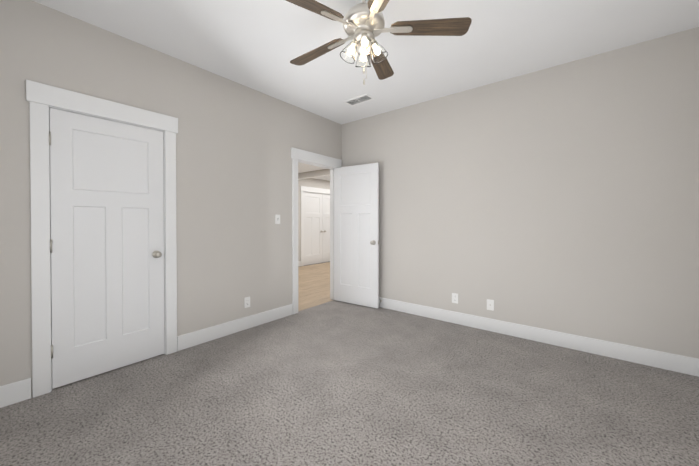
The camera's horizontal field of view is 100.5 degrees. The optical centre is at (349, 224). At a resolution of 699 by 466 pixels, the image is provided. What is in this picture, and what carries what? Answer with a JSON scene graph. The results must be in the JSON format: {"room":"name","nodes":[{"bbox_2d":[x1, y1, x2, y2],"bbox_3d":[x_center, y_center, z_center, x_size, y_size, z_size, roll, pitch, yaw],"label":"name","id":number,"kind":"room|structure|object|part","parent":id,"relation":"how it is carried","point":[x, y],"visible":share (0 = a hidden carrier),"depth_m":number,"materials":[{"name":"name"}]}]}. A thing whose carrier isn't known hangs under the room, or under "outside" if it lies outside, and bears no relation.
{"room":"empty bedroom","nodes":[
{"label":"empty bedroom","id":0,"kind":"room"},
{"bbox_2d":[0,0,341,396],"bbox_3d":[-1.431,-0.180,3.054,0.120,2.740,4.260,0,1,39],"label":"wall","id":1,"kind":"structure","parent":0,"point":[236,142],"depth_m":2.82,"materials":[{"name":"beige paint"}]},
{"bbox_2d":[0,378,30,407],"bbox_3d":[-2.417,1.132,1.732,0.014,0.140,0.705,0,1,39],"label":"baseboard","id":2,"kind":"structure","parent":1,"relation":"attached to","point":[15,392],"depth_m":1.95,"materials":[{"name":"white wood"}]},
{"bbox_2d":[26,80,177,397],"bbox_3d":[-1.958,0.170,2.401,0.120,2.052,0.762,0,1,39],"label":"door frame","id":3,"kind":"structure","parent":1,"relation":"attached to","point":[164,215],"depth_m":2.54,"materials":[{"name":"white wood"}]},
{"bbox_2d":[49,108,164,388],"bbox_3d":[-1.928,0.175,2.375,0.173,2.018,0.736,0,1,39],"label":"closet door","id":4,"kind":"structure","parent":1,"relation":"in","point":[107,234],"depth_m":2.32,"materials":[{"name":"white wood"}]},
{"bbox_2d":[177,304,292,350],"bbox_3d":[-1.182,1.118,3.269,0.014,0.140,1.386,0,1,39],"label":"baseboard","id":5,"kind":"structure","parent":1,"relation":"attached to","point":[192,339],"depth_m":3.13,"materials":[{"name":"white wood"}]},
{"bbox_2d":[244,297,249,307],"bbox_3d":[-1.159,0.887,3.301,0.007,0.117,0.072,0,1,39],"label":"outlet","id":6,"kind":"object","parent":1,"relation":"attached to","point":[246,302],"visible":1,"depth_m":3.29,"materials":[{"name":"white plastic"}]},
{"bbox_2d":[275,215,279,223],"bbox_3d":[-0.889,-0.061,3.620,0.017,0.117,0.072,0,1,39],"label":"light switch","id":7,"kind":"object","parent":1,"relation":"attached to","point":[277,219],"visible":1,"depth_m":3.62,"materials":[{"name":"white plastic"}]},
{"bbox_2d":[291,147,341,313],"bbox_3d":[-0.488,0.089,4.210,0.146,2.179,0.988,0,1,39],"label":"door frame","id":8,"kind":"structure","parent":1,"relation":"attached to","point":[304,155],"depth_m":3.88,"materials":[{"name":"white wood"}]},
{"bbox_2d":[334,163,378,308],"bbox_3d":[0.087,0.158,4.247,0.774,2.018,0.173,0,1,35],"label":"entry door","id":9,"kind":"structure","parent":8,"relation":"attached to","point":[356,234],"depth_m":4.21,"materials":[{"name":"white wood"}]},
{"bbox_2d":[298,178,329,260],"bbox_3d":[-2.241,-0.065,6.836,0.120,2.440,9.380,0,1,39],"label":"wall","id":10,"kind":"structure","parent":0,"point":[316,183],"depth_m":7.90,"materials":[{"name":"beige paint"}]},
{"bbox_2d":[304,192,322,264],"bbox_3d":[-1.045,0.120,8.267,0.173,2.018,0.766,0,1,39],"label":"hall door","id":11,"kind":"structure","parent":10,"relation":"in","point":[313,228],"depth_m":8.27,"materials":[{"name":"white wood"}]},
{"bbox_2d":[298,169,329,179],"bbox_3d":[-0.396,-1.214,6.728,2.880,0.140,0.120,0,1,39],"label":"header","id":12,"kind":"object","parent":10,"relation":"attached to","point":[316,173],"depth_m":7.01,"materials":[{"name":"beige paint"}]},
{"bbox_2d":[300,186,329,265],"bbox_3d":[-0.775,0.050,8.546,0.026,2.179,1.748,0,1,39],"label":"door frame","id":13,"kind":"structure","parent":10,"relation":"attached to","point":[303,189],"depth_m":7.94,"materials":[{"name":"white wood"}]},
{"bbox_2d":[323,194,329,261],"bbox_3d":[-0.561,0.115,8.870,0.173,2.018,0.766,0,1,39],"label":"hall door","id":14,"kind":"structure","parent":10,"relation":"in","point":[326,227],"depth_m":8.69,"materials":[{"name":"white wood"}]},
{"bbox_2d":[298,163,329,180],"bbox_3d":[-1.119,-1.317,5.923,3.000,0.080,9.380,0,1,39],"label":"ceiling","id":15,"kind":"structure","parent":0,"point":[302,168],"depth_m":6.84,"materials":[{"name":"paint"}]},
{"bbox_2d":[298,262,332,310],"bbox_3d":[-1.037,1.196,5.880,2.970,0.056,9.140,0,1,39],"label":"floor","id":16,"kind":"structure","parent":0,"point":[313,285],"depth_m":5.55,"materials":[{"name":"brown wood"}]},
{"bbox_2d":[0,300,698,465],"bbox_3d":[0.027,1.230,1.896,3.860,0.060,4.020,0,1,39],"label":"floor carpet","id":17,"kind":"object","parent":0,"point":[335,383],"visible":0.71,"depth_m":1.92,"materials":[{"name":"grey carpet"}]},
{"bbox_2d":[32,0,698,124],"bbox_3d":[0.074,-1.579,1.832,3.980,0.080,4.260,0,1,39],"label":"ceiling","id":18,"kind":"structure","parent":0,"point":[259,45],"depth_m":2.42,"materials":[{"name":"paint"}]},
{"bbox_2d":[344,94,374,105],"bbox_3d":[0.118,-1.551,3.644,0.360,0.010,0.170,0,1,39],"label":"ceiling vent","id":19,"kind":"object","parent":18,"relation":"in","point":[359,99],"visible":1,"depth_m":3.64,"materials":[{"name":"white metal"}]},
{"bbox_2d":[285,0,471,84],"bbox_3d":[0.052,-1.215,1.889,1.231,0.649,1.286,0,1,39],"label":"fan","id":20,"kind":"object","parent":18,"relation":"hanging from","point":[363,22],"visible":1,"depth_m":1.82,"materials":[{"name":"brown wood"}]},
{"bbox_3d":[-0.254,-1.242,1.626,0.495,0.006,0.134,0,13,-34],"label":"blade","id":21,"kind":"part","parent":20,"relation":"part of","materials":[{"name":"brown wood"}]},
{"bbox_3d":[-0.236,-1.247,2.117,0.495,0.006,0.134,0,13,38],"label":"blade","id":22,"kind":"part","parent":20,"relation":"part of","materials":[{"name":"brown wood"}]},
{"bbox_3d":[0.071,-1.336,1.874,0.563,0.407,0.588,0,1,39],"label":"motor","id":23,"kind":"part","parent":20,"relation":"part of","materials":[{"name":"silver metal"}]},
{"bbox_3d":[0.206,-1.241,1.457,0.134,0.006,0.495,12,-3,-16],"label":"blade","id":24,"kind":"part","parent":20,"relation":"part of","materials":[{"name":"brown wood"}]},
{"bbox_3d":[0.236,-1.248,2.251,0.134,0.006,0.495,-13,-4,20],"label":"blade","id":25,"kind":"part","parent":20,"relation":"part of","materials":[{"name":"brown wood"}]},
{"label":"blade","id":26,"kind":"part","parent":20,"relation":"part of","materials":[{"name":"brown wood"}]},
{"bbox_2d":[342,27,698,358],"bbox_3d":[1.417,-0.184,3.421,3.860,2.740,0.120,0,1,39],"label":"wall","id":27,"kind":"structure","parent":0,"point":[563,198],"depth_m":2.84,"materials":[{"name":"beige paint"}]},
{"bbox_2d":[452,293,457,303],"bbox_3d":[1.260,0.886,3.476,0.072,0.117,0.007,0,1,39],"label":"outlet","id":28,"kind":"object","parent":27,"relation":"attached to","point":[454,297],"visible":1,"depth_m":3.48,"materials":[{"name":"white plastic"}]},
{"bbox_2d":[487,299,493,310],"bbox_3d":[1.562,0.898,3.228,0.072,0.117,0.014,0,1,39],"label":"outlet","id":29,"kind":"object","parent":27,"relation":"attached to","point":[490,304],"visible":1,"depth_m":3.23,"materials":[{"name":"white plastic"}]},
{"bbox_2d":[379,297,698,376],"bbox_3d":[1.328,1.116,3.419,3.740,0.140,0.014,0,1,39],"label":"baseboard","id":30,"kind":"structure","parent":27,"relation":"attached to","point":[665,360],"depth_m":2.82,"materials":[{"name":"white wood"}]}
]}

